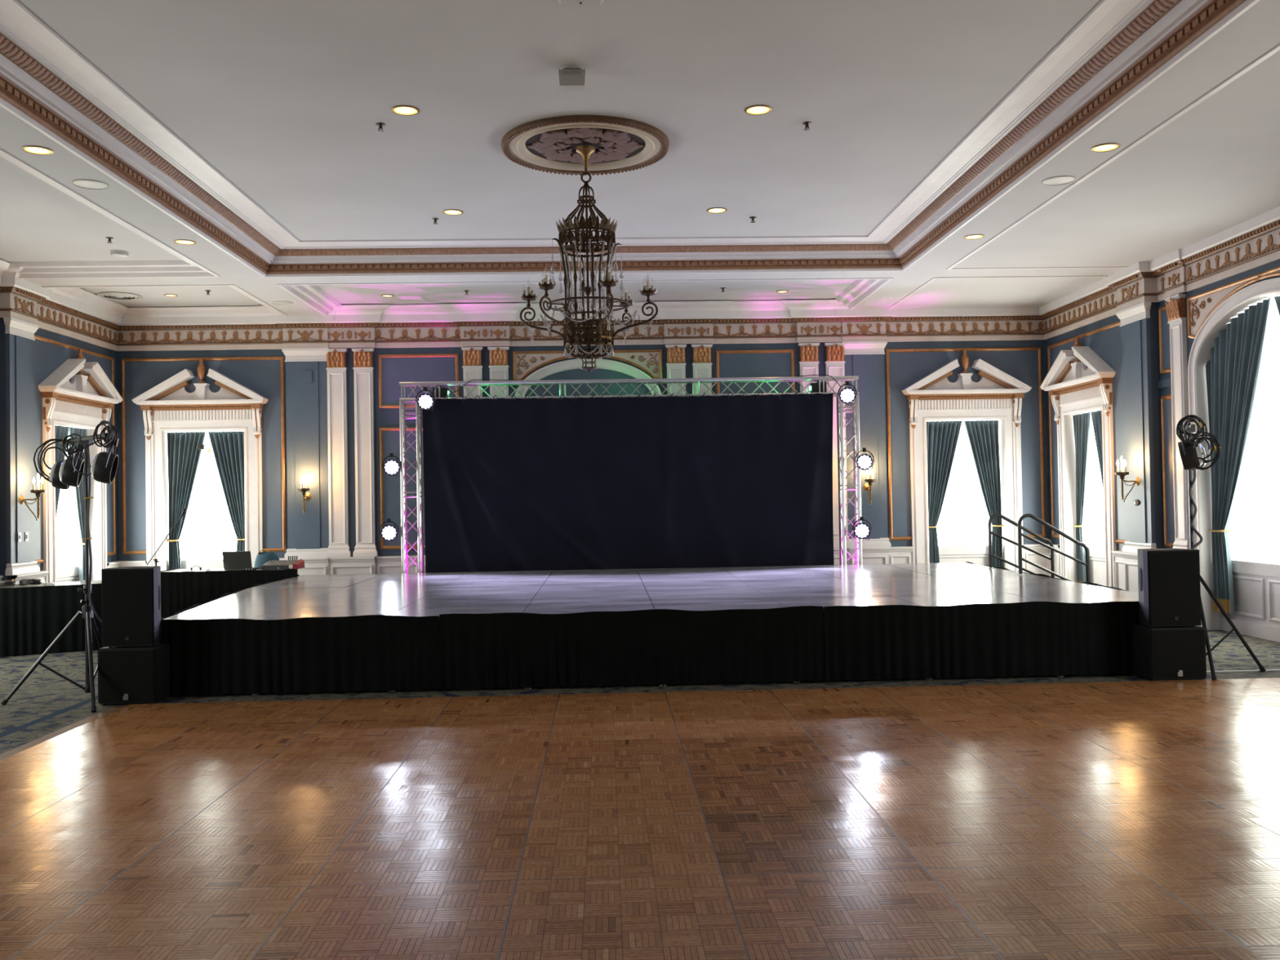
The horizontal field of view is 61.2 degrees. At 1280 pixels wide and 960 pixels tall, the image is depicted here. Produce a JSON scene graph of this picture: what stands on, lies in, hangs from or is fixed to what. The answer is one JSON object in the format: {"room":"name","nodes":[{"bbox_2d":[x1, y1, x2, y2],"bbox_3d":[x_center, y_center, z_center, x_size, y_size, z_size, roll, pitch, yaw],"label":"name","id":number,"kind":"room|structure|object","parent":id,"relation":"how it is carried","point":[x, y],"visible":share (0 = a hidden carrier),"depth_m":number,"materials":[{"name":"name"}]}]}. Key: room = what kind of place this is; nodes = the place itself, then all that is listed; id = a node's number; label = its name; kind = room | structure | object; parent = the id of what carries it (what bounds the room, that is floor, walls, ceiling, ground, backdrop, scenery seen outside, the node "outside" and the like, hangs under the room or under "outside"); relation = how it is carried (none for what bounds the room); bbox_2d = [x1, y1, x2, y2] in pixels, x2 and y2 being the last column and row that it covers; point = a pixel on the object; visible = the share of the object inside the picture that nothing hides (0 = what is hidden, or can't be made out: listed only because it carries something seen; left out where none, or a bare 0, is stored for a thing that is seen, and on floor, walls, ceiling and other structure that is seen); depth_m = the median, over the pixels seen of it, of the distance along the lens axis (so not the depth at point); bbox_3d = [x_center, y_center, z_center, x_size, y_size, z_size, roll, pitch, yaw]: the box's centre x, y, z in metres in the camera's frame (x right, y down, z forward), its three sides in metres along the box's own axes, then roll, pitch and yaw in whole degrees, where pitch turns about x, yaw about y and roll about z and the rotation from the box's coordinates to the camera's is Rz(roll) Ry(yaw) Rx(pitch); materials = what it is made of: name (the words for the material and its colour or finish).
{"room":"event venue","nodes":[
{"label":"event venue","id":0,"kind":"room"},
{"bbox_2d":[0,317,117,580],"bbox_3d":[-7.947,-0.579,5.754,0.595,5.015,22.000,-1,-1,-2],"label":"wall","id":1,"kind":"structure","parent":0,"point":[29,353],"depth_m":13.99,"materials":[{"name":"blue paint"}]},
{"bbox_2d":[18,473,45,520],"bbox_3d":[-7.794,0.218,13.880,0.313,0.613,0.176,-1,-1,-2],"label":"wall sconce","id":2,"kind":"object","parent":1,"relation":"attached to","point":[38,491],"visible":1,"depth_m":13.87,"materials":[{"name":"metal"}]},
{"bbox_2d":[0,560,120,584],"bbox_3d":[-7.708,1.490,5.725,0.245,0.870,22.000,-1,-1,-2],"label":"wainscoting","id":3,"kind":"structure","parent":1,"relation":"attached to","point":[42,575],"depth_m":14.19,"materials":[{"name":"white paint"}]},
{"bbox_2d":[0,259,127,351],"bbox_3d":[-7.647,-2.503,5.799,0.500,0.615,22.000,-1,-1,-2],"label":"trim","id":4,"kind":"structure","parent":1,"relation":"attached to","point":[74,313],"depth_m":14.89,"materials":[{"name":"white paint"}]},
{"bbox_2d":[37,348,123,582],"bbox_3d":[-8.108,0.109,15.403,0.610,3.983,2.000,-1,-1,-2],"label":"window","id":5,"kind":"structure","parent":1,"relation":"in","point":[90,397],"depth_m":15.41,"materials":[{"name":"white paint"}]},
{"bbox_2d":[54,425,69,519],"bbox_3d":[-8.144,0.558,15.073,0.133,2.645,0.636,-1,-1,-2],"label":"drape","id":6,"kind":"object","parent":5,"relation":"hanging from","point":[60,432],"visible":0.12,"depth_m":15.15,"materials":[{"name":"teal fabric"}]},
{"bbox_2d":[55,457,79,567],"bbox_3d":[-8.295,0.246,15.395,0.024,1.995,1.230,-1,-1,-2],"label":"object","id":7,"kind":"structure","parent":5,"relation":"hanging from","point":[67,540],"depth_m":15.65,"materials":[{"name":"white glass"}]},
{"bbox_2d":[66,426,87,581],"bbox_3d":[-8.165,0.569,15.714,0.133,2.645,0.636,-1,-1,-2],"label":"drape","id":8,"kind":"object","parent":5,"relation":"hanging from","point":[77,493],"visible":0.44,"depth_m":15.81,"materials":[{"name":"teal fabric"}]},
{"bbox_2d":[115,340,1050,563],"bbox_3d":[-0.805,-0.500,17.130,15.620,5.015,0.530,-1,-1,-2],"label":"wall","id":9,"kind":"structure","parent":0,"point":[337,430],"depth_m":16.90,"materials":[{"name":"blue paint"}]},
{"bbox_2d":[132,358,268,571],"bbox_3d":[-6.759,0.111,16.843,2.000,3.983,0.610,-1,-1,-2],"label":"window","id":10,"kind":"structure","parent":9,"relation":"in","point":[166,406],"depth_m":16.75,"materials":[{"name":"white paint"}]},
{"bbox_2d":[166,431,205,569],"bbox_3d":[-7.074,0.571,16.880,0.636,2.645,0.133,-1,-1,-2],"label":"drape","id":11,"kind":"object","parent":10,"relation":"hanging from","point":[184,456],"visible":0.72,"depth_m":16.89,"materials":[{"name":"teal fabric"}]},
{"bbox_2d":[178,432,237,559],"bbox_3d":[-6.764,0.158,16.997,1.230,2.175,0.096,-1,-1,-2],"label":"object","id":12,"kind":"structure","parent":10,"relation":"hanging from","point":[208,531],"depth_m":17.02,"materials":[{"name":"white glass"}]},
{"bbox_2d":[208,431,244,551],"bbox_3d":[-6.433,0.561,16.901,0.636,2.645,0.133,-1,-1,-2],"label":"drape","id":13,"kind":"object","parent":10,"relation":"hanging from","point":[228,447],"visible":0.64,"depth_m":16.92,"materials":[{"name":"teal fabric"}]},
{"bbox_2d":[297,474,311,514],"bbox_3d":[-5.155,0.222,16.632,0.176,0.613,0.313,-1,-1,-2],"label":"wall sconce","id":14,"kind":"object","parent":9,"relation":"attached to","point":[306,496],"visible":1,"depth_m":16.56,"materials":[{"name":"metal"}]},
{"bbox_2d":[116,299,1045,351],"bbox_3d":[-0.827,-2.425,16.838,14.620,0.615,0.380,-1,-1,-2],"label":"trim","id":15,"kind":"structure","parent":9,"relation":"attached to","point":[820,321],"depth_m":16.90,"materials":[{"name":"white paint"}]},
{"bbox_2d":[119,543,1049,576],"bbox_3d":[-0.763,1.568,16.896,14.620,0.870,0.125,-1,-1,-2],"label":"wainscoting","id":16,"kind":"structure","parent":9,"relation":"attached to","point":[885,555],"depth_m":16.83,"materials":[{"name":"white paint"}]},
{"bbox_2d":[863,467,875,504],"bbox_3d":[3.590,0.080,16.922,0.176,0.613,0.313,-1,-1,-2],"label":"wall sconce","id":17,"kind":"object","parent":9,"relation":"attached to","point":[867,486],"visible":0.96,"depth_m":16.85,"materials":[{"name":"metal"}]},
{"bbox_2d":[902,349,1031,572],"bbox_3d":[5.173,-0.083,17.238,2.000,3.983,0.610,-1,-1,-2],"label":"window","id":18,"kind":"structure","parent":9,"relation":"in","point":[998,396],"depth_m":17.14,"materials":[{"name":"white paint"}]},
{"bbox_2d":[926,420,962,563],"bbox_3d":[4.858,0.377,17.274,0.636,2.645,0.133,-1,-1,-2],"label":"drape","id":19,"kind":"object","parent":18,"relation":"hanging from","point":[942,437],"visible":0.81,"depth_m":17.29,"materials":[{"name":"teal fabric"}]},
{"bbox_2d":[936,423,991,546],"bbox_3d":[5.168,0.055,17.425,1.230,1.995,0.024,-1,-1,-2],"label":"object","id":20,"kind":"structure","parent":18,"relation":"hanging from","point":[963,520],"depth_m":17.42,"materials":[{"name":"white glass"}]},
{"bbox_2d":[961,420,1003,567],"bbox_3d":[5.499,0.367,17.295,0.636,2.645,0.133,-1,-1,-2],"label":"drape","id":21,"kind":"object","parent":18,"relation":"hanging from","point":[982,439],"visible":0.8,"depth_m":17.31,"materials":[{"name":"teal fabric"}]},
{"bbox_2d":[0,0,1279,315],"bbox_3d":[-0.444,-3.051,6.035,14.950,0.515,22.080,-1,-1,-2],"label":"ceiling","id":22,"kind":"structure","parent":0,"point":[246,131],"depth_m":9.49,"materials":[{"name":"paint"}]},
{"bbox_2d":[22,145,53,155],"bbox_3d":[-4.897,-2.681,8.794,0.224,0.012,0.224,-1,-1,-2],"label":"recessed light","id":23,"kind":"object","parent":22,"relation":"in","point":[34,149],"visible":1,"depth_m":8.79,"materials":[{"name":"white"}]},
{"bbox_2d":[71,178,109,189],"bbox_3d":[-4.949,-2.661,9.743,0.300,0.013,0.300,-1,-1,-2],"label":"ceiling speaker","id":24,"kind":"object","parent":22,"relation":"attached to","point":[91,184],"visible":1,"depth_m":9.73,"materials":[{"name":"grey plastic"}]},
{"bbox_2d":[75,180,105,188],"bbox_3d":[-4.949,-2.658,9.742,0.236,0.007,0.236,-1,-1,-2],"label":"grille","id":25,"kind":"object","parent":24,"relation":"attached to","point":[85,184],"depth_m":9.73,"materials":[{"name":"grey plastic"}]},
{"bbox_2d":[96,292,142,300],"bbox_3d":[-7.514,-2.647,15.612,0.600,0.030,0.600,-1,-1,-2],"label":"ceiling vent","id":26,"kind":"object","parent":22,"relation":"in","point":[111,295],"visible":1,"depth_m":15.57,"materials":[{"name":"grey plastic"}]},
{"bbox_2d":[110,250,128,257],"bbox_3d":[-6.236,-2.703,12.953,0.197,0.054,0.197,-1,-1,-2],"label":"smoke detector","id":27,"kind":"object","parent":22,"relation":"attached to","point":[120,254],"visible":1,"depth_m":12.89,"materials":[{"name":"grey plastic"}]},
{"bbox_2d":[173,239,195,244],"bbox_3d":[-5.020,-2.624,11.931,0.224,0.012,0.224,-1,-1,-2],"label":"recessed light","id":28,"kind":"object","parent":22,"relation":"in","point":[183,242],"visible":1,"depth_m":11.92,"materials":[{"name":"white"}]},
{"bbox_2d":[391,105,419,115],"bbox_3d":[-1.924,-3.030,8.868,0.224,0.012,0.224,-1,-1,-2],"label":"recessed light","id":29,"kind":"object","parent":22,"relation":"in","point":[406,110],"visible":1,"depth_m":8.87,"materials":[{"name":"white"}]},
{"bbox_2d":[442,208,462,215],"bbox_3d":[-2.076,-2.973,12.004,0.224,0.012,0.224,-1,-1,-2],"label":"recessed light","id":30,"kind":"object","parent":22,"relation":"in","point":[450,211],"visible":1,"depth_m":12.00,"materials":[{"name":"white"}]},
{"bbox_2d":[558,65,585,91],"bbox_3d":[-0.506,-2.996,8.093,0.200,0.150,0.180,-1,-1,-2],"label":"ceiling sensor","id":31,"kind":"object","parent":22,"relation":"attached to","point":[571,77],"visible":1,"depth_m":8.02,"materials":[{"name":"grey plastic"}]},
{"bbox_2d":[557,0,604,11],"bbox_3d":[-0.378,-3.067,6.908,0.300,0.054,0.300,-1,-1,-2],"label":"smoke detector","id":32,"kind":"object","parent":22,"relation":"attached to","point":[574,5],"visible":1,"depth_m":6.94,"materials":[{"name":"grey plastic"}]},
{"bbox_2d":[501,115,669,175],"bbox_3d":[-0.493,-3.025,9.805,1.519,0.094,1.519,0,-1,-26],"label":"ceiling medallion","id":33,"kind":"object","parent":22,"relation":"attached to","point":[622,144],"visible":0.98,"depth_m":9.70,"materials":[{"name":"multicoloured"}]},
{"bbox_2d":[519,145,657,373],"bbox_3d":[-0.476,-1.990,9.787,1.244,2.033,1.190,-1,-1,-2],"label":"chandelier","id":34,"kind":"object","parent":33,"relation":"hanging from","point":[571,332],"visible":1,"depth_m":9.68,"materials":[{"name":"metal"}]},
{"bbox_2d":[706,207,726,213],"bbox_3d":[0.861,-3.020,12.111,0.224,0.012,0.224,-1,-1,-2],"label":"recessed light","id":35,"kind":"object","parent":22,"relation":"in","point":[714,210],"visible":1,"depth_m":12.11,"materials":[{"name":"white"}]},
{"bbox_2d":[744,104,771,115],"bbox_3d":[0.983,-3.076,8.994,0.224,0.012,0.224,-1,-1,-2],"label":"recessed light","id":36,"kind":"object","parent":22,"relation":"in","point":[756,110],"visible":1,"depth_m":8.99,"materials":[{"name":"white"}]},
{"bbox_2d":[1041,175,1075,186],"bbox_3d":[3.922,-2.804,10.136,0.300,0.013,0.300,-1,-1,-2],"label":"ceiling speaker","id":37,"kind":"object","parent":22,"relation":"attached to","point":[1061,180],"visible":1,"depth_m":10.11,"materials":[{"name":"grey plastic"}]},
{"bbox_2d":[1044,177,1071,184],"bbox_3d":[3.922,-2.800,10.136,0.236,0.007,0.236,-1,-1,-2],"label":"grille","id":38,"kind":"object","parent":37,"relation":"attached to","point":[1060,180],"depth_m":10.12,"materials":[{"name":"grey plastic"}]},
{"bbox_2d":[1091,142,1119,151],"bbox_3d":[3.953,-2.823,9.187,0.224,0.012,0.224,-1,-1,-2],"label":"recessed light","id":39,"kind":"object","parent":22,"relation":"in","point":[1107,147],"visible":1,"depth_m":9.18,"materials":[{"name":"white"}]},
{"bbox_2d":[0,621,1279,959],"bbox_3d":[-0.298,1.898,6.010,15.820,0.215,22.900,-1,-1,-2],"label":"floor","id":40,"kind":"structure","parent":0,"point":[1131,820],"depth_m":5.65,"materials":[{"name":"brown wood"}]},
{"bbox_2d":[0,580,102,588],"bbox_3d":[-6.880,1.643,13.012,1.620,0.790,0.700,0,-1,-27],"label":"folding table","id":41,"kind":"object","parent":40,"relation":"on","point":[94,581],"visible":0.25,"depth_m":12.92,"materials":[{"name":"grey"}]},
{"bbox_2d":[0,579,15,586],"bbox_3d":[-7.380,1.195,12.555,0.244,0.078,0.161,-1,-1,-2],"label":"heap","id":42,"kind":"object","parent":41,"relation":"on","point":[2,583],"visible":1,"depth_m":12.50,"materials":[{"name":"black"}]},
{"bbox_2d":[18,578,41,586],"bbox_3d":[-7.146,1.195,12.674,0.241,0.079,0.172,-1,-1,-2],"label":"heap","id":43,"kind":"object","parent":41,"relation":"on","point":[23,582],"visible":1,"depth_m":12.62,"materials":[{"name":"black"}]},
{"bbox_2d":[0,583,105,657],"bbox_3d":[-6.872,1.633,12.990,1.699,0.790,0.748,0,-1,-27],"label":"table skirt","id":44,"kind":"object","parent":41,"relation":"attached to","point":[32,618],"visible":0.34,"depth_m":12.55,"materials":[{"name":"black fabric"}]},
{"bbox_2d":[0,420,118,712],"bbox_3d":[-5.045,0.736,9.434,0.974,2.432,1.413,-1,-1,-25],"label":"lighting stand","id":45,"kind":"object","parent":40,"relation":"on","point":[87,613],"depth_m":9.51,"materials":[{"name":"black metal"}]},
{"bbox_2d":[48,447,75,489],"bbox_3d":[-5.319,-0.105,9.963,0.212,0.392,0.299,-1,-1,-21],"label":"can","id":46,"kind":"object","parent":45,"relation":"attached to","point":[54,474],"visible":0.51,"depth_m":9.86,"materials":[{"name":"black metal"}]},
{"bbox_2d":[58,443,84,486],"bbox_3d":[-5.114,-0.133,9.740,0.208,0.392,0.299,-1,-1,-20],"label":"can","id":47,"kind":"object","parent":45,"relation":"attached to","point":[68,476],"visible":0.86,"depth_m":9.65,"materials":[{"name":"black metal"}]},
{"bbox_2d":[72,439,101,475],"bbox_3d":[-4.631,-0.194,9.060,0.229,0.313,0.048,-1,-1,-13],"label":"cable","id":48,"kind":"object","parent":45,"relation":"hanging from","point":[92,443],"visible":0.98,"depth_m":9.05,"materials":[{"name":"black plastic"}]},
{"bbox_2d":[86,444,102,624],"bbox_3d":[-4.776,0.510,9.521,0.190,1.647,0.059,-1,-1,-2],"label":"cable","id":49,"kind":"object","parent":45,"relation":"hanging from","point":[87,448],"visible":0.84,"depth_m":9.52,"materials":[{"name":"black plastic"}]},
{"bbox_2d":[89,436,119,483],"bbox_3d":[-4.502,-0.165,9.100,0.210,0.392,0.299,-1,-1,-16],"label":"can","id":50,"kind":"object","parent":45,"relation":"attached to","point":[104,467],"visible":1,"depth_m":9.01,"materials":[{"name":"black metal"}]},
{"bbox_2d":[97,642,170,706],"bbox_3d":[-4.402,1.689,9.409,0.490,0.490,0.346,-1,-1,-2],"label":"subwoofer","id":51,"kind":"object","parent":40,"relation":"on","point":[126,674],"visible":0.98,"depth_m":9.25,"materials":[{"name":"black"}]},
{"bbox_2d":[98,649,152,702],"bbox_3d":[-4.396,1.678,9.244,0.450,0.435,0.008,-1,-1,-2],"label":"grille","id":52,"kind":"object","parent":51,"relation":"attached to","point":[124,675],"depth_m":9.24,"materials":[{"name":"black"}]},
{"bbox_2d":[101,565,161,647],"bbox_3d":[-4.402,1.104,9.436,0.440,0.679,0.353,-1,-1,-2],"label":"loudspeaker","id":53,"kind":"object","parent":51,"relation":"on","point":[131,595],"visible":1,"depth_m":9.27,"materials":[{"name":"black"}]},
{"bbox_2d":[146,507,186,565],"bbox_3d":[-6.311,1.213,14.373,0.527,1.673,0.530,-1,-1,-25],"label":"microphone stand","id":54,"kind":"object","parent":40,"relation":"on","point":[155,560],"visible":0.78,"depth_m":14.32,"materials":[{"name":"black metal"}]},
{"bbox_2d":[162,568,284,572],"bbox_3d":[-5.889,1.675,15.498,1.700,0.780,0.720,-1,-1,-2],"label":"folding table","id":55,"kind":"object","parent":40,"relation":"on","point":[177,570],"visible":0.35,"depth_m":15.40,"materials":[{"name":"grey"}]},
{"bbox_2d":[160,568,297,617],"bbox_3d":[-5.891,1.665,15.462,1.783,0.780,0.751,-1,-1,-2],"label":"table skirt","id":56,"kind":"object","parent":55,"relation":"attached to","point":[180,591],"visible":0.42,"depth_m":15.10,"materials":[{"name":"black fabric"}]},
{"bbox_2d":[222,551,259,570],"bbox_3d":[-5.689,1.143,15.422,0.400,0.269,0.344,-1,-1,2],"label":"laptop","id":57,"kind":"object","parent":55,"relation":"on","point":[232,560],"visible":0.86,"depth_m":15.28,"materials":[{"name":"grey"}]},
{"bbox_2d":[253,549,279,568],"bbox_3d":[-5.436,1.144,15.762,0.380,0.270,0.150,-1,-1,-2],"label":"tote bag","id":58,"kind":"object","parent":55,"relation":"on","point":[261,558],"visible":0.77,"depth_m":15.72,"materials":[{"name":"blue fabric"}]},
{"bbox_2d":[261,555,304,569],"bbox_3d":[-5.109,1.183,15.489,0.520,0.171,0.356,-1,-1,0],"label":"mixer","id":59,"kind":"object","parent":55,"relation":"on","point":[276,564],"visible":1,"depth_m":15.39,"materials":[{"name":"grey plastic"}]},
{"bbox_2d":[160,614,439,695],"bbox_3d":[-3.060,1.552,9.622,2.530,0.670,0.041,-1,-1,-2],"label":"stage skirt","id":60,"kind":"object","parent":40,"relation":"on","point":[369,652],"visible":0.95,"depth_m":9.63,"materials":[{"name":"black fabric"}]},
{"bbox_2d":[399,375,862,573],"bbox_3d":[-0.119,0.238,16.263,7.160,3.485,0.480,-1,-1,-2],"label":"lighting truss","id":61,"kind":"object","parent":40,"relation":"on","point":[404,402],"visible":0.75,"depth_m":16.17,"materials":[{"name":"metal"}]},
{"bbox_2d":[378,518,399,542],"bbox_3d":[-3.700,0.742,15.927,0.286,0.354,0.372,-1,-1,-14],"label":"light","id":62,"kind":"object","parent":61,"relation":"attached to","point":[388,532],"visible":1,"depth_m":15.77,"materials":[{"name":"white"}]},
{"bbox_2d":[381,453,401,476],"bbox_3d":[-3.620,-0.223,15.908,0.275,0.346,0.381,-1,-1,11],"label":"light","id":63,"kind":"object","parent":61,"relation":"attached to","point":[391,467],"visible":1,"depth_m":15.79,"materials":[{"name":"white"}]},
{"bbox_2d":[415,386,435,410],"bbox_3d":[-3.097,-1.187,15.773,0.273,0.358,0.370,-1,-1,14],"label":"light","id":64,"kind":"object","parent":61,"relation":"attached to","point":[425,402],"visible":1,"depth_m":15.66,"materials":[{"name":"white"}]},
{"bbox_2d":[432,386,449,397],"bbox_3d":[-2.965,-1.316,16.138,0.244,0.195,0.160,-1,-1,-2],"label":"light","id":65,"kind":"object","parent":61,"relation":"attached to","point":[443,392],"visible":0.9,"depth_m":16.06,"materials":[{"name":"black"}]},
{"bbox_2d":[422,391,834,573],"bbox_3d":[-0.140,0.090,16.007,6.105,2.767,0.160,-1,-1,-2],"label":"curtain","id":66,"kind":"object","parent":61,"relation":"hanging from","point":[643,482],"visible":0.97,"depth_m":16.02,"materials":[{"name":"black fabric"}]},
{"bbox_2d":[808,380,826,392],"bbox_3d":[2.677,-1.408,16.324,0.244,0.195,0.160,-1,-1,-2],"label":"light","id":67,"kind":"object","parent":61,"relation":"attached to","point":[814,387],"visible":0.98,"depth_m":16.25,"materials":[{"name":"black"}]},
{"bbox_2d":[837,381,857,404],"bbox_3d":[3.096,-1.293,15.964,0.273,0.357,0.370,-2,-1,37],"label":"light","id":68,"kind":"object","parent":61,"relation":"attached to","point":[847,395],"visible":1,"depth_m":15.87,"materials":[{"name":"white"}]},
{"bbox_2d":[852,516,871,540],"bbox_3d":[3.315,0.724,16.157,0.286,0.354,0.372,-1,-1,11],"label":"light","id":69,"kind":"object","parent":61,"relation":"attached to","point":[862,531],"visible":1,"depth_m":16.00,"materials":[{"name":"white"}]},
{"bbox_2d":[854,447,874,471],"bbox_3d":[3.383,-0.307,16.123,0.275,0.346,0.381,-2,-1,37],"label":"light","id":70,"kind":"object","parent":61,"relation":"attached to","point":[864,461],"visible":1,"depth_m":16.02,"materials":[{"name":"white"}]},
{"bbox_2d":[439,605,825,688],"bbox_3d":[-0.062,1.502,9.721,3.460,0.672,0.041,-1,-1,-2],"label":"stage skirt","id":71,"kind":"object","parent":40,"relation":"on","point":[783,644],"visible":1,"depth_m":9.73,"materials":[{"name":"black fabric"}]},
{"bbox_2d":[164,562,1138,695],"bbox_3d":[0.067,1.582,12.826,9.770,0.672,6.113,-1,-1,-2],"label":"stage","id":72,"kind":"object","parent":40,"relation":"on","point":[944,584],"visible":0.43,"depth_m":11.91,"materials":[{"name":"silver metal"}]},
{"bbox_2d":[160,574,298,619],"bbox_3d":[-4.732,1.641,12.674,0.180,0.670,6.105,-1,-1,-6],"label":"stage skirt","id":73,"kind":"object","parent":72,"relation":"attached to","point":[258,584],"visible":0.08,"depth_m":12.15,"materials":[{"name":"black fabric"}]},
{"bbox_2d":[966,561,1126,591],"bbox_3d":[4.950,1.484,12.999,0.031,0.670,6.090,-1,-1,-2],"label":"stage skirt","id":74,"kind":"object","parent":72,"relation":"attached to","point":[1003,568],"visible":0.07,"depth_m":12.80,"materials":[{"name":"black fabric"}]},
{"bbox_2d":[823,601,1142,680],"bbox_3d":[3.351,1.446,9.834,3.360,0.672,0.041,-1,-1,-2],"label":"stage skirt","id":75,"kind":"object","parent":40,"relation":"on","point":[1027,638],"visible":0.88,"depth_m":9.83,"materials":[{"name":"black fabric"}]},
{"bbox_2d":[986,513,1054,577],"bbox_3d":[5.173,1.159,14.659,0.920,1.411,0.060,-1,-1,-2],"label":"stair railing","id":76,"kind":"object","parent":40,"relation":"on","point":[990,533],"visible":0.8,"depth_m":14.65,"materials":[{"name":"black metal"}]},
{"bbox_2d":[1017,513,1089,582],"bbox_3d":[5.155,1.128,13.458,0.915,1.431,0.060,-1,-1,-2],"label":"stair railing","id":77,"kind":"object","parent":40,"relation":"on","point":[1020,534],"visible":0.94,"depth_m":13.45,"materials":[{"name":"black metal"}]},
{"bbox_2d":[1133,624,1206,680],"bbox_3d":[4.757,1.547,9.712,0.500,0.475,0.346,-1,-1,-2],"label":"subwoofer","id":78,"kind":"object","parent":40,"relation":"on","point":[1160,652],"visible":0.96,"depth_m":9.55,"materials":[{"name":"black"}]},
{"bbox_2d":[1137,548,1201,627],"bbox_3d":[4.732,0.968,9.738,0.470,0.684,0.353,-1,-1,-2],"label":"loudspeaker","id":79,"kind":"object","parent":78,"relation":"on","point":[1169,579],"visible":1,"depth_m":9.57,"materials":[{"name":"black"}]},
{"bbox_2d":[1152,629,1205,678],"bbox_3d":[4.763,1.537,9.547,0.460,0.420,0.008,-1,-1,-2],"label":"grille","id":80,"kind":"object","parent":78,"relation":"attached to","point":[1176,653],"depth_m":9.55,"materials":[{"name":"black"}]},
{"bbox_2d":[1176,414,1266,680],"bbox_3d":[5.283,0.608,9.935,0.910,2.358,1.272,-1,-1,12],"label":"lighting stand","id":81,"kind":"object","parent":40,"relation":"on","point":[1190,428],"depth_m":9.61,"materials":[{"name":"black metal"}]},
{"bbox_2d":[1177,426,1203,470],"bbox_3d":[4.878,-0.285,9.588,0.206,0.392,0.299,-2,-1,30],"label":"stage light","id":82,"kind":"object","parent":81,"relation":"attached to","point":[1189,455],"visible":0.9,"depth_m":9.49,"materials":[{"name":"black metal"}]},
{"bbox_2d":[1188,468,1203,549],"bbox_3d":[5.081,0.318,9.921,0.146,1.103,0.056,-1,-1,-2],"label":"cable","id":83,"kind":"object","parent":81,"relation":"attached to","point":[1196,531],"visible":0.68,"depth_m":9.93,"materials":[{"name":"black plastic"}]},
{"bbox_2d":[1206,669,1279,672],"bbox_3d":[5.961,1.764,10.025,1.480,0.018,0.026,-1,-1,-2],"label":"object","id":84,"kind":"object","parent":40,"relation":"on","point":[1259,670],"visible":0.82,"depth_m":10.01,"materials":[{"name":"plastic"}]},
{"bbox_2d":[1045,259,1279,553],"bbox_3d":[7.067,-0.823,6.251,0.595,5.015,22.000,-1,-1,-2],"label":"wall","id":85,"kind":"structure","parent":0,"point":[1148,345],"depth_m":13.97,"materials":[{"name":"blue paint"}]},
{"bbox_2d":[1040,336,1116,587],"bbox_3d":[6.612,-0.131,15.890,0.610,3.983,2.000,-1,-1,-2],"label":"window","id":86,"kind":"structure","parent":85,"relation":"in","point":[1073,388],"depth_m":16.05,"materials":[{"name":"white paint"}]},
{"bbox_2d":[1072,412,1092,582],"bbox_3d":[6.664,0.328,16.204,0.133,2.645,0.636,-1,-1,-2],"label":"drape","id":87,"kind":"object","parent":86,"relation":"hanging from","point":[1082,423],"visible":0.89,"depth_m":16.30,"materials":[{"name":"teal fabric"}]},
{"bbox_2d":[1084,423,1105,547],"bbox_3d":[6.769,0.001,15.893,0.096,1.995,1.230,-1,-1,-2],"label":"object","id":88,"kind":"structure","parent":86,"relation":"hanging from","point":[1094,512],"depth_m":16.18,"materials":[{"name":"white glass"}]},
{"bbox_2d":[1090,410,1103,490],"bbox_3d":[6.685,0.317,15.563,0.133,2.645,0.636,-1,-1,-2],"label":"drape","id":89,"kind":"object","parent":86,"relation":"hanging from","point":[1096,416],"visible":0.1,"depth_m":15.66,"materials":[{"name":"teal fabric"}]},
{"bbox_2d":[1048,544,1138,592],"bbox_3d":[6.897,1.253,6.208,0.245,0.870,22.000,-1,-1,-2],"label":"wainscoting","id":90,"kind":"structure","parent":85,"relation":"attached to","point":[1126,563],"depth_m":14.71,"materials":[{"name":"white paint"}]},
{"bbox_2d":[1115,456,1140,502],"bbox_3d":[6.408,-0.015,14.220,0.313,0.613,0.176,-1,-1,-2],"label":"wall sconce","id":91,"kind":"object","parent":85,"relation":"attached to","point":[1123,469],"visible":1,"depth_m":14.21,"materials":[{"name":"metal"}]},
{"bbox_2d":[1039,206,1279,339],"bbox_3d":[6.703,-2.737,6.273,0.500,0.615,22.000,-1,-1,-2],"label":"trim","id":92,"kind":"structure","parent":85,"relation":"attached to","point":[1252,243],"depth_m":13.41,"materials":[{"name":"white paint"}]},
{"bbox_2d":[1187,277,1279,642],"bbox_3d":[6.969,-0.190,11.740,0.410,3.945,2.940,-1,-1,-2],"label":"window","id":93,"kind":"structure","parent":85,"relation":"in","point":[1256,584],"depth_m":12.70,"materials":[{"name":"white paint"}]},
{"bbox_2d":[1205,297,1272,613],"bbox_3d":[6.909,-0.207,12.410,0.135,3.535,1.336,-1,-1,-3],"label":"drape","id":94,"kind":"object","parent":93,"relation":"hanging from","point":[1233,368],"visible":0.98,"depth_m":12.66,"materials":[{"name":"teal fabric"}]},
{"bbox_2d":[1227,301,1279,563],"bbox_3d":[7.017,-0.533,11.748,0.096,2.910,2.610,-1,-1,-2],"label":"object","id":95,"kind":"structure","parent":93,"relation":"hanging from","point":[1254,535],"depth_m":12.23,"materials":[{"name":"white glass"}]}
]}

